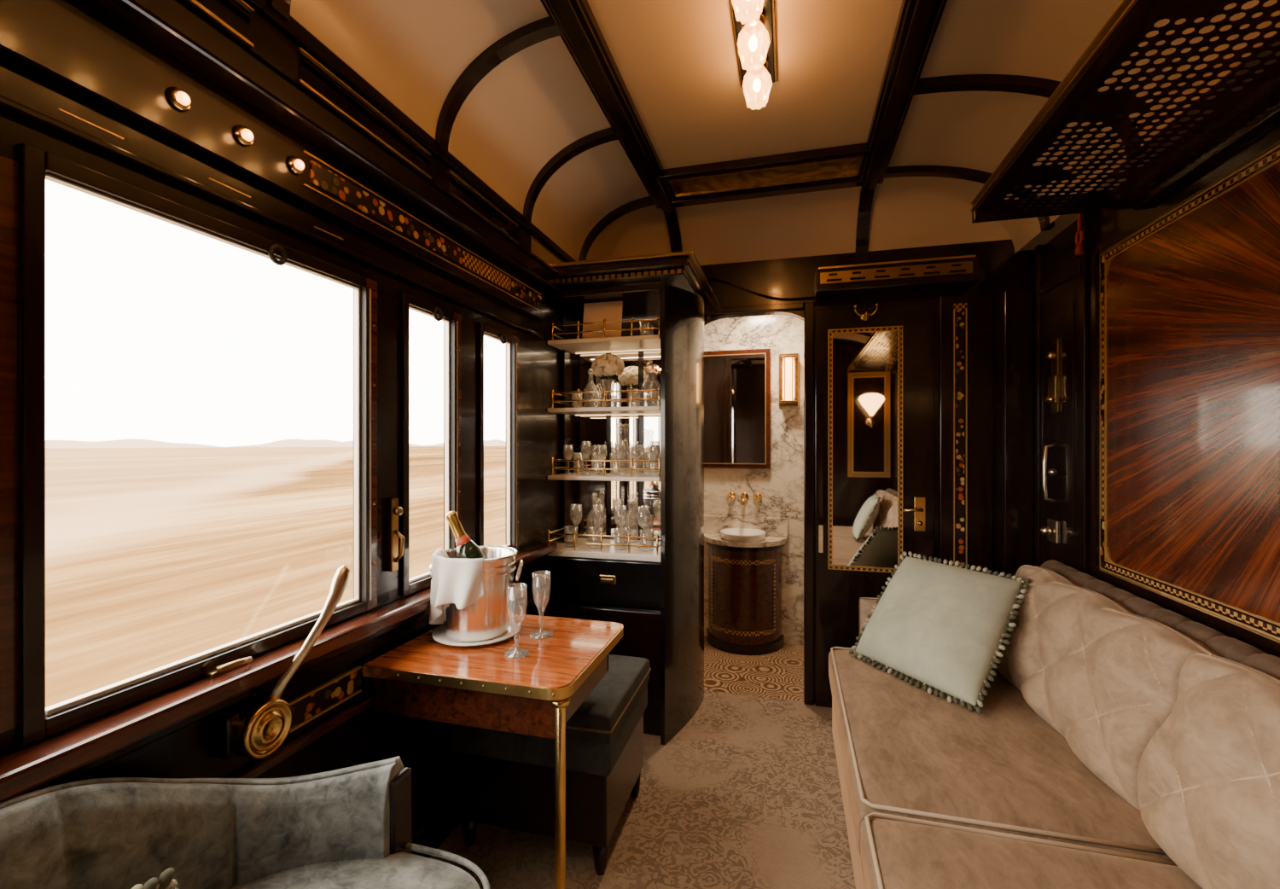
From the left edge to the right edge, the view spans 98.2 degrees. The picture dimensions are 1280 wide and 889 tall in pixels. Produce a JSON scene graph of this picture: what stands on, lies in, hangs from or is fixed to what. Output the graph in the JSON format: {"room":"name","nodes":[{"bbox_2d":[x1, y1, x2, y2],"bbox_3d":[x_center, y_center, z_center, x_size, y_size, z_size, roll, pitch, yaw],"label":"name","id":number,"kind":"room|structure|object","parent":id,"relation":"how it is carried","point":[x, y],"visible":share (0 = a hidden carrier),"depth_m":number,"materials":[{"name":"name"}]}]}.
{"room":"train carriage","nodes":[
{"label":"train carriage","id":0,"kind":"room"},
{"bbox_2d":[0,56,561,834],"bbox_3d":[-0.854,0.160,1.343,0.028,2.400,3.950,0,0,15],"label":"wall","id":1,"kind":"structure","parent":0,"point":[424,747],"depth_m":1.45,"materials":[{"name":"brown wood"}]},
{"bbox_2d":[167,86,191,111],"bbox_3d":[-0.873,-0.660,1.058,0.024,0.042,0.042,0,0,15],"label":"spotlight","id":2,"kind":"object","parent":1,"relation":"attached to","point":[177,96],"visible":1,"depth_m":1.05,"materials":[{"name":"gold metal"}]},
{"bbox_2d":[18,142,377,746],"bbox_3d":[-0.868,0.000,1.234,0.037,0.940,0.768,0,0,15],"label":"window","id":3,"kind":"structure","parent":1,"relation":"in","point":[33,162],"depth_m":0.92,"materials":[{"name":"brown wood"}]},
{"bbox_2d":[205,656,252,678],"bbox_3d":[-0.853,0.465,1.162,0.044,0.031,0.080,0,0,15],"label":"handle","id":4,"kind":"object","parent":3,"relation":"attached to","point":[225,668],"depth_m":1.15,"materials":[{"name":"gold metal"}]},
{"bbox_2d":[233,124,254,146],"bbox_3d":[-0.839,-0.660,1.184,0.024,0.042,0.042,0,0,15],"label":"spotlight","id":5,"kind":"object","parent":1,"relation":"attached to","point":[243,135],"visible":1,"depth_m":1.18,"materials":[{"name":"gold metal"}]},
{"bbox_2d":[0,0,545,337],"bbox_3d":[-0.902,-0.625,1.045,0.034,0.230,3.350,0,0,15],"label":"trim","id":6,"kind":"structure","parent":1,"relation":"attached to","point":[75,45],"depth_m":1.13,"materials":[{"name":"brown wood"}]},
{"bbox_2d":[0,542,556,802],"bbox_3d":[-0.877,0.512,1.060,0.075,0.075,3.390,0,0,15],"label":"window sill","id":7,"kind":"structure","parent":1,"relation":"attached to","point":[62,759],"depth_m":1.04,"materials":[{"name":"red wood"}]},
{"bbox_2d":[217,564,350,760],"bbox_3d":[-0.807,0.491,1.282,0.090,0.375,0.284,0,0,23],"label":"handle","id":8,"kind":"object","parent":1,"relation":"attached to","point":[258,728],"visible":1,"depth_m":1.21,"materials":[{"name":"gold metal"}]},
{"bbox_2d":[287,155,304,174],"bbox_3d":[-0.805,-0.660,1.309,0.024,0.042,0.042,0,0,15],"label":"spotlight","id":9,"kind":"object","parent":1,"relation":"attached to","point":[296,165],"visible":1,"depth_m":1.30,"materials":[{"name":"gold metal"}]},
{"bbox_2d":[85,0,575,293],"bbox_3d":[-0.783,-0.835,1.324,0.120,0.190,3.950,0,0,15],"label":"trim","id":10,"kind":"structure","parent":1,"relation":"attached to","point":[274,64],"depth_m":1.33,"materials":[{"name":"brown wood"}]},
{"bbox_2d":[231,593,542,858],"bbox_3d":[-0.909,0.989,1.047,0.020,0.743,3.350,0,0,15],"label":"trim","id":11,"kind":"structure","parent":1,"relation":"attached to","point":[322,699],"depth_m":1.47,"materials":[{"name":"brown wood"}]},
{"bbox_2d":[386,497,404,571],"bbox_3d":[-0.728,0.270,1.661,0.051,0.220,0.030,0,0,15],"label":"handle","id":12,"kind":"object","parent":1,"relation":"in","point":[393,511],"depth_m":1.65,"materials":[{"name":"gold metal"}]},
{"bbox_2d":[401,292,461,596],"bbox_3d":[-0.699,0.000,1.864,0.037,0.940,0.313,0,0,15],"label":"window","id":13,"kind":"structure","parent":1,"relation":"in","point":[407,300],"depth_m":1.96,"materials":[{"name":"brown wood"}]},
{"bbox_2d":[477,322,518,551],"bbox_3d":[-0.584,0.000,2.292,0.037,0.940,0.318,0,0,15],"label":"window","id":14,"kind":"structure","parent":1,"relation":"in","point":[512,348],"depth_m":2.39,"materials":[{"name":"brown wood"}]},
{"bbox_2d":[430,636,855,888],"bbox_3d":[0.390,1.390,1.448,2.600,0.060,5.000,0,0,15],"label":"floor","id":15,"kind":"structure","parent":0,"point":[747,794],"depth_m":2.05,"materials":[{"name":"carpet"}]},
{"bbox_2d":[0,756,490,888],"bbox_3d":[-0.652,0.933,0.700,0.637,0.854,1.044,0,0,15],"label":"armchair","id":16,"kind":"object","parent":15,"relation":"on","point":[349,828],"visible":1,"depth_m":1.02,"materials":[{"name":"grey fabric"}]},
{"bbox_2d":[131,867,179,888],"bbox_3d":[-0.758,0.736,0.659,0.126,0.189,0.426,0,0,21],"label":"throw pillow","id":17,"kind":"object","parent":16,"relation":"on","point":[165,881],"visible":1,"depth_m":0.85,"materials":[{"name":"beige fabric"}]},
{"bbox_2d":[362,613,623,888],"bbox_3d":[-0.403,0.985,1.712,0.608,0.750,0.543,0,0,15],"label":"dining table","id":18,"kind":"object","parent":15,"relation":"on","point":[537,694],"visible":0.98,"depth_m":1.51,"materials":[{"name":"brown wood"}]},
{"bbox_2d":[431,619,520,646],"bbox_3d":[-0.521,0.601,1.776,0.272,0.016,0.272,0,0,15],"label":"serving plate","id":19,"kind":"object","parent":18,"relation":"on","point":[439,634],"visible":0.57,"depth_m":1.72,"materials":[{"name":"white ceramic"}]},
{"bbox_2d":[429,545,523,642],"bbox_3d":[-0.521,0.473,1.776,0.271,0.255,0.257,0,0,15],"label":"ice bucket","id":20,"kind":"object","parent":19,"relation":"on","point":[486,619],"visible":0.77,"depth_m":1.70,"materials":[{"name":"silver metal"}]},
{"bbox_2d":[429,548,484,624],"bbox_3d":[-0.582,0.458,1.707,0.246,0.236,0.108,0,0,37],"label":"linen napkin","id":21,"kind":"object","parent":20,"relation":"in","point":[459,582],"visible":1,"depth_m":1.66,"materials":[{"name":"white fabric"}]},
{"bbox_2d":[445,510,486,559],"bbox_3d":[-0.531,0.375,1.781,0.184,0.326,0.084,0,0,-3],"label":"champagne bottle","id":22,"kind":"object","parent":20,"relation":"in","point":[466,548],"visible":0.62,"depth_m":1.76,"materials":[{"name":"green glass"}]},
{"bbox_2d":[504,582,529,657],"bbox_3d":[-0.358,0.509,1.613,0.072,0.200,0.072,0,0,15],"label":"glass","id":23,"kind":"object","parent":18,"relation":"on","point":[525,586],"visible":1,"depth_m":1.61,"materials":[{"name":"clear glass"}]},
{"bbox_2d":[529,571,552,638],"bbox_3d":[-0.315,0.509,1.773,0.072,0.200,0.072,0,0,15],"label":"glass","id":24,"kind":"object","parent":18,"relation":"on","point":[549,573],"visible":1,"depth_m":1.77,"materials":[{"name":"clear glass"}]},
{"bbox_2d":[451,654,651,875],"bbox_3d":[-0.301,1.097,2.018,0.580,0.525,0.510,0,0,15],"label":"upholstered stool","id":25,"kind":"object","parent":15,"relation":"on","point":[506,780],"visible":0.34,"depth_m":1.80,"materials":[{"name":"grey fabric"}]},
{"bbox_2d":[545,250,712,745],"bbox_3d":[-0.046,0.258,2.828,0.750,2.205,0.658,0,0,15],"label":"bar cabinet","id":26,"kind":"object","parent":15,"relation":"on","point":[657,596],"visible":0.93,"depth_m":2.70,"materials":[{"name":"black paint"}]},
{"bbox_2d":[586,499,603,541],"bbox_3d":[-0.242,0.382,2.949,0.090,0.253,0.090,0,0,36],"label":"decanter","id":27,"kind":"object","parent":26,"relation":"in","point":[590,499],"visible":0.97,"depth_m":2.95,"materials":[{"name":"clear glass"}]},
{"bbox_2d":[581,301,622,338],"bbox_3d":[-0.185,-0.612,2.734,0.200,0.187,0.034,0,0,15],"label":"greeting card","id":28,"kind":"object","parent":26,"relation":"in","point":[593,312],"visible":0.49,"depth_m":2.73,"materials":[{"name":"beige paper"}]},
{"bbox_2d":[591,354,624,407],"bbox_3d":[-0.159,-0.316,2.756,0.167,0.269,0.136,0,0,15],"label":"flower vase","id":29,"kind":"object","parent":26,"relation":"in","point":[608,365],"visible":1,"depth_m":2.71,"materials":[{"name":"clear glass"}]},
{"bbox_2d":[563,320,660,551],"bbox_3d":[-0.148,-0.043,2.776,0.507,1.105,0.195,0,0,15],"label":"glassware","id":30,"kind":"object","parent":26,"relation":"in","point":[653,536],"visible":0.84,"depth_m":2.78,"materials":[{"name":"clear glass"}]},
{"bbox_2d":[622,494,638,542],"bbox_3d":[-0.049,0.384,2.897,0.080,0.249,0.080,0,0,36],"label":"decanter","id":31,"kind":"object","parent":26,"relation":"in","point":[630,494],"visible":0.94,"depth_m":2.89,"materials":[{"name":"clear glass"}]},
{"bbox_2d":[637,435,653,474],"bbox_3d":[0.029,0.036,2.876,0.080,0.233,0.080,0,0,36],"label":"decanter","id":32,"kind":"object","parent":26,"relation":"in","point":[643,435],"visible":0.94,"depth_m":2.88,"materials":[{"name":"clear glass"}]},
{"bbox_2d":[640,361,657,406],"bbox_3d":[0.048,-0.306,2.871,0.084,0.251,0.084,0,0,-6],"label":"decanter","id":33,"kind":"object","parent":26,"relation":"in","point":[647,362],"visible":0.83,"depth_m":2.87,"materials":[{"name":"clear glass"}]},
{"bbox_2d":[704,515,787,655],"bbox_3d":[0.688,0.930,3.709,0.580,0.860,0.310,0,0,15],"label":"bathroom vanity","id":34,"kind":"object","parent":15,"relation":"on","point":[745,552],"visible":0.98,"depth_m":3.63,"materials":[{"name":"red wood"}]},
{"bbox_2d":[828,559,1279,888],"bbox_3d":[0.913,0.919,0.919,0.945,0.882,3.250,0,0,15],"label":"sofa","id":35,"kind":"object","parent":15,"relation":"on","point":[1120,739],"visible":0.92,"depth_m":1.38,"materials":[{"name":"beige fabric"}]},
{"bbox_2d":[849,551,1030,714],"bbox_3d":[1.139,0.682,2.185,0.447,0.436,0.574,0,0,-35],"label":"throw pillow","id":36,"kind":"object","parent":35,"relation":"on","point":[944,627],"visible":1,"depth_m":2.09,"materials":[{"name":"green fabric"}]},
{"bbox_2d":[704,314,803,645],"bbox_3d":[0.836,0.185,3.876,1.600,2.350,0.080,0,0,15],"label":"wall","id":37,"kind":"structure","parent":0,"point":[781,486],"depth_m":3.81,"materials":[{"name":"stone"}]},
{"bbox_2d":[704,348,770,468],"bbox_3d":[0.637,-0.245,3.867,0.530,0.820,0.039,0,0,15],"label":"bathroom mirror","id":38,"kind":"object","parent":37,"relation":"attached to","point":[737,382],"visible":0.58,"depth_m":3.85,"materials":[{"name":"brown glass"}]},
{"bbox_2d":[726,492,762,506],"bbox_3d":[0.711,0.372,3.795,0.240,0.082,0.138,0,0,15],"label":"faucet","id":39,"kind":"object","parent":37,"relation":"attached to","point":[731,496],"visible":1,"depth_m":3.82,"materials":[{"name":"gold metal"}]},
{"bbox_2d":[779,353,798,407],"bbox_3d":[1.002,-0.440,3.740,0.130,0.360,0.094,0,0,15],"label":"wall sconce","id":40,"kind":"object","parent":37,"relation":"attached to","point":[788,363],"visible":1,"depth_m":3.71,"materials":[{"name":"gold metal"}]},
{"bbox_2d":[668,156,862,197],"bbox_3d":[0.557,-1.222,2.532,0.840,0.016,0.200,0,0,15],"label":"trim","id":41,"kind":"structure","parent":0,"point":[845,167],"depth_m":2.53,"materials":[{"name":"brown wood"}]},
{"bbox_2d":[290,0,1279,265],"bbox_3d":[0.284,-1.120,1.073,2.510,0.400,4.120,0,0,15],"label":"ceiling","id":42,"kind":"structure","parent":0,"point":[676,61],"depth_m":1.91,"materials":[{"name":"beige paint"}]},
{"bbox_2d":[728,0,777,110],"bbox_3d":[0.232,-1.165,1.248,0.124,0.149,1.350,0,0,15],"label":"ceiling light","id":43,"kind":"object","parent":42,"relation":"attached to","point":[753,21],"depth_m":1.67,"materials":[{"name":"white glass"}]},
{"bbox_2d":[268,0,1278,261],"bbox_3d":[0.284,-1.078,1.056,2.135,0.344,3.988,0,0,15],"label":"trim","id":44,"kind":"structure","parent":42,"relation":"attached to","point":[574,20],"depth_m":1.97,"materials":[{"name":"brown wood"}]},
{"bbox_2d":[700,239,1035,703],"bbox_3d":[0.797,0.185,2.980,2.310,2.350,0.070,0,0,15],"label":"wall","id":45,"kind":"structure","parent":0,"point":[1000,270],"depth_m":2.75,"materials":[{"name":"brown wood"}]},
{"bbox_2d":[704,273,819,705],"bbox_3d":[0.616,0.215,3.001,0.670,2.290,0.145,0,0,15],"label":"door frame","id":46,"kind":"structure","parent":45,"relation":"attached to","point":[729,298],"depth_m":2.89,"materials":[{"name":"brown wood"}]},
{"bbox_2d":[814,302,933,708],"bbox_3d":[1.177,0.330,2.793,0.560,2.060,0.092,0,0,15],"label":"door","id":47,"kind":"structure","parent":45,"relation":"in","point":[874,377],"depth_m":2.81,"materials":[{"name":"brown wood"}]},
{"bbox_2d":[853,302,878,321],"bbox_3d":[1.132,-0.662,2.783,0.118,0.085,0.076,0,0,15],"label":"coat hook","id":48,"kind":"object","parent":47,"relation":"attached to","point":[864,317],"visible":1,"depth_m":2.78,"materials":[{"name":"gold metal"}]},
{"bbox_2d":[814,255,978,299],"bbox_3d":[1.245,-0.823,2.740,0.720,0.125,0.160,0,0,15],"label":"trim","id":49,"kind":"structure","parent":45,"relation":"attached to","point":[957,272],"depth_m":2.69,"materials":[{"name":"brown wood"}]},
{"bbox_2d":[939,289,1033,576],"bbox_3d":[1.678,0.310,2.693,0.400,2.100,0.027,0,0,15],"label":"wall panel","id":50,"kind":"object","parent":45,"relation":"attached to","point":[965,319],"depth_m":2.69,"materials":[{"name":"brown wood"}]},
{"bbox_2d":[1045,67,1279,657],"bbox_3d":[1.438,0.160,0.726,0.100,2.400,3.950,0,0,15],"label":"wall","id":51,"kind":"structure","parent":0,"point":[1060,251],"depth_m":2.03,"materials":[{"name":"brown wood"}]},
{"bbox_2d":[1035,212,1093,576],"bbox_3d":[1.795,0.210,2.406,0.084,2.300,0.460,0,0,15],"label":"door","id":52,"kind":"structure","parent":51,"relation":"in","point":[1063,301],"depth_m":2.37,"materials":[{"name":"brown wood"}]},
{"bbox_2d":[1074,213,1083,255],"bbox_3d":[1.730,-0.840,2.154,0.080,0.200,0.052,0,0,15],"label":"tassel","id":53,"kind":"object","parent":51,"relation":"attached to","point":[1079,249],"visible":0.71,"depth_m":2.15,"materials":[{"name":"red fabric"}]},
{"bbox_2d":[970,0,1279,223],"bbox_3d":[1.063,-0.818,0.550,0.529,0.085,2.814,0,0,15],"label":"luggage rack","id":54,"kind":"object","parent":51,"relation":"attached to","point":[1078,99],"visible":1,"depth_m":1.36,"materials":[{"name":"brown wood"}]},
{"bbox_2d":[1091,128,1279,656],"bbox_3d":[1.465,-0.125,1.076,0.030,1.250,2.180,0,0,15],"label":"wall panel","id":55,"kind":"object","parent":51,"relation":"attached to","point":[1185,297],"depth_m":1.61,"materials":[{"name":"brown wood"}]},
{"label":"outside","id":56,"kind":"structure","parent":0,"visible":0},
{"bbox_2d":[45,446,505,707],"bbox_3d":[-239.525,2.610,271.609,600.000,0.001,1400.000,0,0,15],"label":"ground","id":57,"kind":"structure","parent":56,"point":[155,558],"depth_m":14.44,"materials":[{"name":"beige sand"}]},
{"bbox_2d":[45,438,505,448],"bbox_3d":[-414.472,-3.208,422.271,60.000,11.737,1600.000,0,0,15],"label":"hills","id":58,"kind":"structure","parent":57,"relation":"on","point":[129,443],"depth_m":458.80,"materials":[{"name":"brown sand"}]}
]}

